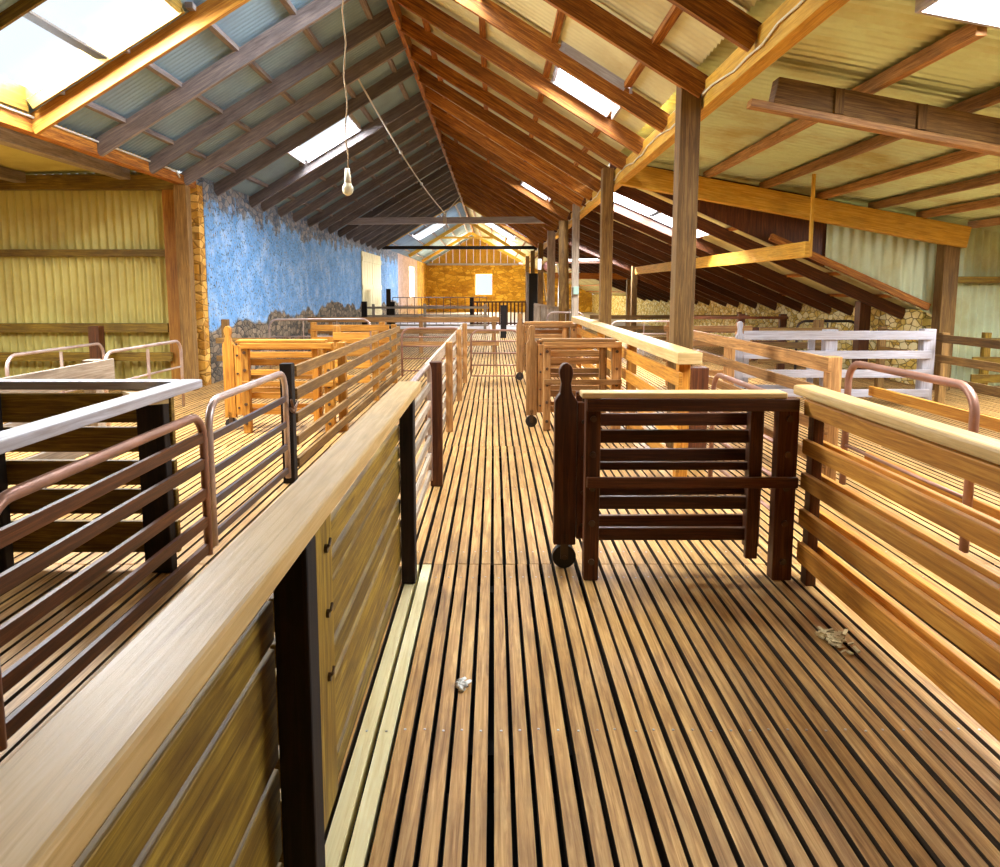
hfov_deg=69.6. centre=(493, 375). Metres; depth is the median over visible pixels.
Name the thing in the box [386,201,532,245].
roof truss
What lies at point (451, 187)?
rafter
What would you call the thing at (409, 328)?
gate
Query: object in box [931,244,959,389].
timber post
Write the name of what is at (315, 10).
rafter
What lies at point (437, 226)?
window
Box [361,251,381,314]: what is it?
door
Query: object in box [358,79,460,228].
wire
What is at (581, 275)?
cross beam
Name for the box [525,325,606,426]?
gate
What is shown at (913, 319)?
wall
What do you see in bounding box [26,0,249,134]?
rafter
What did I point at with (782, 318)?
rail fence
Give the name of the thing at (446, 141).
rafter
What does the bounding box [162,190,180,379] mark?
plank
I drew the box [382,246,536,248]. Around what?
tie beam
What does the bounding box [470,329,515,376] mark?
gate
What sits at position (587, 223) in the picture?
rafter
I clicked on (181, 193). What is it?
timber post
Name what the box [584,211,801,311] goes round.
rafter
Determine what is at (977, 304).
wall
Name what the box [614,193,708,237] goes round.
window
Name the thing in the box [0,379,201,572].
fence
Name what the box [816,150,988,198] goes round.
rafter
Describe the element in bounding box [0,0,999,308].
ceiling
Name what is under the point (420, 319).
rail fence
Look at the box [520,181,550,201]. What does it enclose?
window
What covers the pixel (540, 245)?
timber post
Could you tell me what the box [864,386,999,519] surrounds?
rail fence
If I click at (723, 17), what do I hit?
rafter
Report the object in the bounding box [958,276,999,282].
wall rail
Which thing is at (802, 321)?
gate
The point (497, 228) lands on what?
window
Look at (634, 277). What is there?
timber post
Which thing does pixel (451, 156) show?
rafter
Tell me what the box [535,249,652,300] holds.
rafter
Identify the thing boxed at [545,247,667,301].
rafter
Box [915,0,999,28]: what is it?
window
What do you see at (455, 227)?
roof truss
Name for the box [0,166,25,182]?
beam
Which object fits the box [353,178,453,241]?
rafter
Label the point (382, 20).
rafter
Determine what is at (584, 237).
rafter
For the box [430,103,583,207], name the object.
rafter
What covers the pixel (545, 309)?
wall
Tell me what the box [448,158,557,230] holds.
rafter
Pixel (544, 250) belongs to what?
rafter
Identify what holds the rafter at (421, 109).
attached to the ceiling
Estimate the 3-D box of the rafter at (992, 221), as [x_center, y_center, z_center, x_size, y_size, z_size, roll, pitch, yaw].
[6.850,-2.034,9.239,0.070,0.100,2.270,0,7,0]
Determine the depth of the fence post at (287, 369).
5.42 m
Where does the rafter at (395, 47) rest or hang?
attached to the ceiling
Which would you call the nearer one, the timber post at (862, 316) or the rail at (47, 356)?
the rail at (47, 356)
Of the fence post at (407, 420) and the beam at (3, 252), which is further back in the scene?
the beam at (3, 252)
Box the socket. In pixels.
[344,168,350,182]
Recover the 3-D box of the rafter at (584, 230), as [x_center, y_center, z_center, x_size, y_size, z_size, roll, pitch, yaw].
[4.095,-2.765,17.694,4.881,2.234,0.055,0,7,0]
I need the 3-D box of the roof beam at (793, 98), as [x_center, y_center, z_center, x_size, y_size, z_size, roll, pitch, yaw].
[5.856,-1.566,5.740,7.721,1.544,0.170,0,7,0]
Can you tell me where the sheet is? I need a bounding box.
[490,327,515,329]
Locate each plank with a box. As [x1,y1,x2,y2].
[0,381,420,866]
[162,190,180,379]
[635,174,815,273]
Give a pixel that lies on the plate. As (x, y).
(11, 120)
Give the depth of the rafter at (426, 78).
11.61 m
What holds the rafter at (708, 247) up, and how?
attached to the ceiling
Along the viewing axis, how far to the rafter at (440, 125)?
14.88 m
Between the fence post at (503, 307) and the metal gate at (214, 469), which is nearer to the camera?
the metal gate at (214, 469)
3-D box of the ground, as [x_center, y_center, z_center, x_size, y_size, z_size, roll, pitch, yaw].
[0.000,-0.258,20.614,24.000,0.050,57.000,0,7,0]
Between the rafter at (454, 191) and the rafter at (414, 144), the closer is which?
the rafter at (414, 144)
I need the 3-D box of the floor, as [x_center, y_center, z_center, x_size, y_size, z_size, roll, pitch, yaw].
[0.150,-1.164,22.925,19.300,0.202,50.196,0,7,0]
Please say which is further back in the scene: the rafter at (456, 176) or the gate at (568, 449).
the rafter at (456, 176)
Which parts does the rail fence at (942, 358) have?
post, rail, rail, rail, post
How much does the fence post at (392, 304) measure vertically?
1.050 m
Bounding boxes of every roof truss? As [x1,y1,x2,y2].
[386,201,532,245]
[408,224,525,257]
[421,232,520,261]
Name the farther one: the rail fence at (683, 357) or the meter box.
the meter box
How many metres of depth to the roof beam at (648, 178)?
10.18 m
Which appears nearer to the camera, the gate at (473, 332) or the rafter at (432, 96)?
the gate at (473, 332)
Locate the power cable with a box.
[523,0,804,262]
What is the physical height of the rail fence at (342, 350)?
0.928 m
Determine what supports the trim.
attached to the wall at (442, 280)
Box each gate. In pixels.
[0,414,212,751]
[5,343,104,392]
[103,340,184,425]
[205,371,290,545]
[222,326,323,424]
[268,318,371,369]
[401,327,462,375]
[410,363,432,520]
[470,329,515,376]
[516,313,567,379]
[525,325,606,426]
[546,311,584,337]
[552,362,764,567]
[611,320,669,355]
[708,373,772,510]
[734,321,814,388]
[794,320,853,369]
[839,361,979,552]
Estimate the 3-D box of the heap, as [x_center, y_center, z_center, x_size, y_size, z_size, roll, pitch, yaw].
[1.424,1.099,2.995,0.149,0.022,0.222,1,7,11]
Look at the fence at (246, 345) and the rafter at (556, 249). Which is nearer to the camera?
the fence at (246, 345)
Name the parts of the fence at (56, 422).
post, rail, rail, cap rail, rail, rail, rail, cap rail, post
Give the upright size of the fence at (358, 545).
0.925 m
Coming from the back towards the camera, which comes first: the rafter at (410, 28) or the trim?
the trim
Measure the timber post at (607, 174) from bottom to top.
3.200 m
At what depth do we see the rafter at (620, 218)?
13.78 m
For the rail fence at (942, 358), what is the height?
0.939 m
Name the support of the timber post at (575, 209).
on the floor
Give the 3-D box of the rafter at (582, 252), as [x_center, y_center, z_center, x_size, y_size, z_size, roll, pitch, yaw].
[4.095,-3.379,22.843,4.881,2.234,0.055,0,7,0]
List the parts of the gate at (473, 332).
rail, rail, rail, rail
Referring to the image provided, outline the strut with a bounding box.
[768,233,930,309]
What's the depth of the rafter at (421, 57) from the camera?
10.49 m
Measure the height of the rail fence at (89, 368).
0.944 m
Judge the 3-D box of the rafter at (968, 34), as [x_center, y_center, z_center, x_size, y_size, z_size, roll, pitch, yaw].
[3.020,-2.506,7.370,0.070,0.100,5.870,0,7,0]
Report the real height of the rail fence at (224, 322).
1.048 m
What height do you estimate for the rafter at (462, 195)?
1.944 m
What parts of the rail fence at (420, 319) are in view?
rail, rail, post, rail, post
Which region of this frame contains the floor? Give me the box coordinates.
[0,312,999,866]
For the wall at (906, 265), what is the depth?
10.67 m
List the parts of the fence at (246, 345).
post, rail, cap rail, rail, rail, rail, rail, rail, rail, post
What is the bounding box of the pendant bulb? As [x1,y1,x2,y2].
[341,0,352,195]
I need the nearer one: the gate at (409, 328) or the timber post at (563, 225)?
the gate at (409, 328)
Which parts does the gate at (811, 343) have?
rail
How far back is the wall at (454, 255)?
47.50 m
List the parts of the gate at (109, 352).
rail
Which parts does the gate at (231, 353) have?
rail, rail, rail, rail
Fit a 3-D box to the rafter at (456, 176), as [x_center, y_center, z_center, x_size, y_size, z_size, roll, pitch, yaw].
[0.260,-5.130,21.490,3.053,1.944,0.055,0,7,0]
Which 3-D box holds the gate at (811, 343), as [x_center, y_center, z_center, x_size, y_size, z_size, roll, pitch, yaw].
[3.589,-0.169,9.257,1.022,1.064,0.096,0,7,0]
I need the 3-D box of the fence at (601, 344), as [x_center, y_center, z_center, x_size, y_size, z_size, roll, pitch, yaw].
[0.905,0.090,7.511,0.830,0.962,0.135,0,7,0]
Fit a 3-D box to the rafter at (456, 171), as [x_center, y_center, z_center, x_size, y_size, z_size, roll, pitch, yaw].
[0.260,-4.998,20.377,3.053,1.944,0.055,0,7,0]
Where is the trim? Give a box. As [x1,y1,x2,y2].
[427,263,517,264]
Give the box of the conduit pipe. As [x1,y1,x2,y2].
[0,104,179,177]
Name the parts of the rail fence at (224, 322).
post, rail, rail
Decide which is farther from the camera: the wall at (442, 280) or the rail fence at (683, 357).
the wall at (442, 280)
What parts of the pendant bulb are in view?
cord, bulb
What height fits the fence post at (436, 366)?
0.935 m
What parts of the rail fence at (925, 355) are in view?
post, rail, rail, rail, rail, post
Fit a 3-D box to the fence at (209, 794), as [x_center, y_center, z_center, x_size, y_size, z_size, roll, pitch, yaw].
[-0.479,0.887,0.916,0.022,0.922,1.310,0,7,0]
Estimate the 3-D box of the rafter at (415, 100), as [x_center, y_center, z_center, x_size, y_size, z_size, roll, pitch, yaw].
[-2.820,-4.057,12.910,3.292,2.045,0.055,0,7,0]
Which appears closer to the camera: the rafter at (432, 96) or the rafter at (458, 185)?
the rafter at (432, 96)
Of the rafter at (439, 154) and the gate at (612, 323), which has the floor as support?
the gate at (612, 323)
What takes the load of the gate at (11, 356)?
on the floor
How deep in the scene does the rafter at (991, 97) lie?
7.46 m
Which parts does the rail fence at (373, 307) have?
post, post, rail, rail, rail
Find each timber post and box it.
[173,185,199,390]
[525,256,528,300]
[530,251,534,272]
[538,242,542,320]
[547,231,554,329]
[558,220,569,337]
[571,204,579,322]
[598,168,613,388]
[625,279,630,330]
[630,266,637,332]
[666,86,700,447]
[852,301,870,369]
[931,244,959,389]
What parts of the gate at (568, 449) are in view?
rail, rail, rail, rail, rail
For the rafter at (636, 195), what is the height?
2.234 m
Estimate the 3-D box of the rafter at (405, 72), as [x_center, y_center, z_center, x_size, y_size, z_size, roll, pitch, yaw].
[-2.820,-3.863,11.282,3.292,2.045,0.055,0,7,0]
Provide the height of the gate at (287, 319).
0.908 m
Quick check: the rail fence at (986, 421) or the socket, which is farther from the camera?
the socket
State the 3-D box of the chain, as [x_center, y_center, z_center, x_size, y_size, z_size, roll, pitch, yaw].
[-1.490,0.223,5.363,0.022,0.123,0.211,0,7,0]
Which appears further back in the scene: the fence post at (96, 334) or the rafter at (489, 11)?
the fence post at (96, 334)
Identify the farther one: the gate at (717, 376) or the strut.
the strut
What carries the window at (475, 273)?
in the wall at (442, 280)
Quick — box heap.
[815,626,860,654]
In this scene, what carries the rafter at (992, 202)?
attached to the ceiling
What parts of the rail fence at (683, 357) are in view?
post, post, rail, rail, rail, rail, post, cap rail, post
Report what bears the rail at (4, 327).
attached to the wall at (32, 289)
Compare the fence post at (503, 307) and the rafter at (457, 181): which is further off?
the rafter at (457, 181)
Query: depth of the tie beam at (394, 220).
19.56 m
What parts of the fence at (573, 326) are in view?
post, cap rail, rail, rail, post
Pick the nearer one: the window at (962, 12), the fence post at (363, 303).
the window at (962, 12)
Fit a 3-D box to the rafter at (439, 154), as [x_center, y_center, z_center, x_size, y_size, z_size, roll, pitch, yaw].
[-2.820,-4.675,18.090,3.292,2.045,0.055,0,7,0]
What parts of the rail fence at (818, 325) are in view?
rail, rail, rail, post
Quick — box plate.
[0,107,195,187]
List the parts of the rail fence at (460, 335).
rail, rail, rail, rail, rail, post, post, post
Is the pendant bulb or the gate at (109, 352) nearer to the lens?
the pendant bulb
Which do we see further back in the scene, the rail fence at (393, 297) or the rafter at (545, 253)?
the rail fence at (393, 297)
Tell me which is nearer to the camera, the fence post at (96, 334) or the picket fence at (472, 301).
the fence post at (96, 334)
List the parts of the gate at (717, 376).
frame, rail, rail, rail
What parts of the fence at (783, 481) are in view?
post, rail, rail, rail, rail, rail, cap rail, rail, rail, post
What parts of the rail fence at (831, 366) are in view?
post, rail, rail, rail, rail, post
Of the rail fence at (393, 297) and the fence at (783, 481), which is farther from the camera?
the rail fence at (393, 297)
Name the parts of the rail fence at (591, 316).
rail, rail, rail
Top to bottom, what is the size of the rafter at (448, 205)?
2.045 m
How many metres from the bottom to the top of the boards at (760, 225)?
1.633 m
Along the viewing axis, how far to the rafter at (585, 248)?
21.53 m
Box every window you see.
[0,0,184,111]
[287,114,361,163]
[412,216,445,240]
[475,273,492,294]
[481,215,515,240]
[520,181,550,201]
[550,40,631,119]
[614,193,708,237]
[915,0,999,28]
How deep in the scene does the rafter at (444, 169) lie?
20.27 m
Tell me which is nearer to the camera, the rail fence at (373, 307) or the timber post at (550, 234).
the timber post at (550, 234)
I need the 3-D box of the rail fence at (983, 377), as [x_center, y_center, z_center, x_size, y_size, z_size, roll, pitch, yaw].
[8.325,-0.193,10.335,2.990,0.857,0.120,0,7,0]
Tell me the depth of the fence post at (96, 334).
10.23 m
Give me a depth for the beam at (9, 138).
8.69 m
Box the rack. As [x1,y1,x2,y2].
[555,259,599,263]
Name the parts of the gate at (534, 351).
rail, rail, rail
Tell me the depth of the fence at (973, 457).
2.67 m
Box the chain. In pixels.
[289,399,298,413]
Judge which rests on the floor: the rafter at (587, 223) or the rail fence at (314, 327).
the rail fence at (314, 327)
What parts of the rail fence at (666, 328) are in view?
post, rail, rail, rail, rail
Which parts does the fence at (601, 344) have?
post, rail, rail, rail, rail, cap rail, rail, rail, post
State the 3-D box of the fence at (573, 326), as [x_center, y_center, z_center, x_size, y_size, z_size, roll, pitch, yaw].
[0.905,-0.390,11.543,0.830,0.962,0.135,0,7,0]
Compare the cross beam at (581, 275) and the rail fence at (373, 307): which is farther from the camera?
the cross beam at (581, 275)
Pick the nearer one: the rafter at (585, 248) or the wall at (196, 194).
the wall at (196, 194)
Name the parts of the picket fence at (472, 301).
post, rail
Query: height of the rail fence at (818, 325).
1.009 m
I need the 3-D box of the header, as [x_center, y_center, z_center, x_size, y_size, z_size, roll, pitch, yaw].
[-6.980,-2.793,10.418,4.840,0.200,0.150,0,7,0]
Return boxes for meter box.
[573,287,578,293]
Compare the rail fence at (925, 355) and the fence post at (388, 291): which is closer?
the rail fence at (925, 355)
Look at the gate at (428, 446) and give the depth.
4.82 m
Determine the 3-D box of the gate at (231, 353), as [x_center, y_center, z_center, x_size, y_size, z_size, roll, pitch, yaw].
[-2.311,0.022,7.546,1.024,1.089,0.118,0,7,-3]
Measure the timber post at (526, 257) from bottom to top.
3.100 m
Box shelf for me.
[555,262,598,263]
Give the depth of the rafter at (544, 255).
30.68 m
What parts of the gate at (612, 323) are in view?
frame, rail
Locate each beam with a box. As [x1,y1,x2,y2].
[0,126,129,179]
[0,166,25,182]
[0,249,164,256]
[347,217,542,224]
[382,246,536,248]
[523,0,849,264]
[555,272,626,279]
[619,166,971,247]
[746,77,999,156]
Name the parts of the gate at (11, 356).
frame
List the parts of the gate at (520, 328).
rail, rail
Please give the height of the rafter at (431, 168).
2.045 m
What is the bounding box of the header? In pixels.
[0,175,176,190]
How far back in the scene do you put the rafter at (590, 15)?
5.89 m
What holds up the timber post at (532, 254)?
on the floor
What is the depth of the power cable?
5.13 m
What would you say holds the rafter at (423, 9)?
attached to the ceiling
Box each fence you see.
[0,358,114,485]
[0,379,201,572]
[71,593,282,866]
[216,319,275,360]
[237,339,335,432]
[268,426,401,866]
[294,324,400,466]
[308,316,498,352]
[310,322,389,380]
[333,326,370,400]
[367,304,488,328]
[392,297,486,323]
[424,323,466,460]
[470,298,525,324]
[525,321,576,378]
[541,338,621,430]
[571,316,701,476]
[580,390,799,579]
[589,312,749,340]
[663,322,752,385]
[693,330,842,480]
[694,314,787,369]
[742,329,936,400]
[758,320,837,384]
[793,385,999,741]
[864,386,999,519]
[874,326,999,403]
[970,332,999,384]
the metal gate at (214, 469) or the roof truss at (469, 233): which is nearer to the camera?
the metal gate at (214, 469)
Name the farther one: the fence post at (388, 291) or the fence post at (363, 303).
the fence post at (388, 291)
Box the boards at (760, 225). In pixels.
[610,163,831,270]
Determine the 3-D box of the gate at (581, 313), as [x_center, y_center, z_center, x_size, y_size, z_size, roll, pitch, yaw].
[1.550,-0.923,15.596,0.840,0.940,0.046,0,7,0]
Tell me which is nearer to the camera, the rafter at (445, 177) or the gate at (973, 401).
the gate at (973, 401)
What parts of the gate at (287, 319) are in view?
rail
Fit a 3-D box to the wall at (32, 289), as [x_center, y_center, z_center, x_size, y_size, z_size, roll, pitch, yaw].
[-7.100,-1.411,10.688,4.800,3.192,0.046,0,7,0]
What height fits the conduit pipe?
0.092 m
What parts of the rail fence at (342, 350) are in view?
post, rail, rail, rail, rail, rail, post, post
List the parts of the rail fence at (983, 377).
rail, post, rail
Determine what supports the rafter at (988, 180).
attached to the ceiling
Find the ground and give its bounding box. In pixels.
[343,387,662,866]
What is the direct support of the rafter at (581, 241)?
attached to the ceiling
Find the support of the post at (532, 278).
on the floor
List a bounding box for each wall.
[0,171,171,378]
[190,185,211,385]
[196,178,426,383]
[427,264,591,311]
[429,236,518,263]
[534,303,570,340]
[592,295,931,384]
[825,198,938,313]
[951,228,999,385]
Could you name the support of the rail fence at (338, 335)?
on the floor
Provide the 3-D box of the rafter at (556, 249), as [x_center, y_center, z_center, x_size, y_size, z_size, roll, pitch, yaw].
[4.095,-3.692,25.461,4.881,2.234,0.055,0,7,0]
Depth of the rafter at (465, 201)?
27.49 m
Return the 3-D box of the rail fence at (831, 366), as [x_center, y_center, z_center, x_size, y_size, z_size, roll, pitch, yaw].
[2.485,0.070,7.622,0.120,0.975,4.720,0,7,0]
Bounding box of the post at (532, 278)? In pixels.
[526,272,537,320]
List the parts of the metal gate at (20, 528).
rail, rail, rail, rail, rail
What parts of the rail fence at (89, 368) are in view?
rail, rail, rail, post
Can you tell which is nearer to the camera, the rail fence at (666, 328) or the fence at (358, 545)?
the fence at (358, 545)
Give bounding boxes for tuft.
[455,677,471,691]
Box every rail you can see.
[0,323,168,331]
[0,352,172,360]
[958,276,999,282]
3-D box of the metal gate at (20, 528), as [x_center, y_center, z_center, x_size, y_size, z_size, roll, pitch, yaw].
[-1.520,0.661,2.979,0.044,0.781,1.682,0,7,0]
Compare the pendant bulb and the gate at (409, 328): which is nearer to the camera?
the pendant bulb
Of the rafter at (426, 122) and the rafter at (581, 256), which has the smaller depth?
the rafter at (426, 122)
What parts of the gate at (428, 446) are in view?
rail, rail, rail, rail, rail, rail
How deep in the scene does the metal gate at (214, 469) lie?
4.41 m
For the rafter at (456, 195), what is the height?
2.045 m
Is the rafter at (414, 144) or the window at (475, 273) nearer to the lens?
the rafter at (414, 144)
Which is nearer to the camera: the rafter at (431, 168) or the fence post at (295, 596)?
the fence post at (295, 596)
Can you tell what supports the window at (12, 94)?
attached to the ceiling
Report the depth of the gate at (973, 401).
4.14 m
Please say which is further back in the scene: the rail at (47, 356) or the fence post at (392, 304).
the fence post at (392, 304)
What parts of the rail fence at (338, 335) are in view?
post, rail, rail, rail, rail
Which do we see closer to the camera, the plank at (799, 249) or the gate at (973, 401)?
the gate at (973, 401)
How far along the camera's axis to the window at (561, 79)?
8.21 m
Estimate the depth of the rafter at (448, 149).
17.08 m
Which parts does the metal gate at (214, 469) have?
rail, rail, rail, rail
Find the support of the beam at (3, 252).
attached to the wall at (32, 289)
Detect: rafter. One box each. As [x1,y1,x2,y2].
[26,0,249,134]
[93,0,349,156]
[144,7,399,173]
[180,36,409,184]
[214,63,417,195]
[249,92,424,207]
[261,103,430,211]
[278,116,435,216]
[293,127,439,221]
[307,140,443,226]
[319,149,446,230]
[328,157,449,233]
[338,165,449,236]
[346,171,452,239]
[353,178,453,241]
[360,183,456,244]
[366,188,457,246]
[372,193,458,248]
[377,197,460,249]
[393,0,644,154]
[396,15,627,169]
[406,44,608,177]
[418,68,600,192]
[421,86,592,199]
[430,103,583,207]
[435,118,573,211]
[441,134,568,220]
[442,145,564,220]
[445,150,559,225]
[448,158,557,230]
[451,166,553,230]
[453,0,669,132]
[454,173,546,234]
[456,179,546,238]
[457,184,546,241]
[459,189,543,243]
[461,194,538,243]
[463,198,537,247]
[534,249,645,300]
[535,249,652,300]
[537,248,659,301]
[543,0,708,97]
[544,241,669,296]
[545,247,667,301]
[554,230,726,306]
[555,239,697,304]
[555,247,669,299]
[557,226,738,307]
[557,237,709,305]
[567,211,776,309]
[571,225,756,308]
[581,198,831,313]
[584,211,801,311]
[589,197,854,315]
[614,186,905,319]
[667,0,761,51]
[703,24,986,177]
[759,86,999,188]
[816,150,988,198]
[868,173,999,208]
[916,197,999,217]
[967,217,999,228]
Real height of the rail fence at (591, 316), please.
0.958 m
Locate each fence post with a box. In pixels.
[88,326,105,358]
[273,535,325,866]
[279,363,297,482]
[361,301,367,324]
[386,289,390,328]
[390,302,394,328]
[399,398,416,583]
[429,361,442,485]
[500,305,505,337]
[688,366,708,447]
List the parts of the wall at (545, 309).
rail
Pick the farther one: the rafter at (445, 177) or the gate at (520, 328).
the rafter at (445, 177)
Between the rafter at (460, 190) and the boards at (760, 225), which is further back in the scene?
the rafter at (460, 190)
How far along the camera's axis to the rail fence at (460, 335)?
7.44 m
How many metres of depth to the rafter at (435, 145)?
16.95 m
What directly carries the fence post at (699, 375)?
on the floor
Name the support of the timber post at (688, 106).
on the floor
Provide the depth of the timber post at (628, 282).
24.39 m
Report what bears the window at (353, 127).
attached to the ceiling
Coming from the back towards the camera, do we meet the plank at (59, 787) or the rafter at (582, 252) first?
the rafter at (582, 252)
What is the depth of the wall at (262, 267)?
14.77 m
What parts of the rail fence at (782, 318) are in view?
rail, post, rail, rail, post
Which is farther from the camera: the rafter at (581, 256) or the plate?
the rafter at (581, 256)
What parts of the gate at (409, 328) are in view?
rail, rail, rail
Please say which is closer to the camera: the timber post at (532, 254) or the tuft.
the tuft
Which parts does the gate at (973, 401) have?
rail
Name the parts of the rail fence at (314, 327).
post, rail, rail, rail, rail, post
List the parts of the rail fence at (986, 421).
rail, rail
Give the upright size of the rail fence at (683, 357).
1.005 m
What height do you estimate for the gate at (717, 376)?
0.817 m

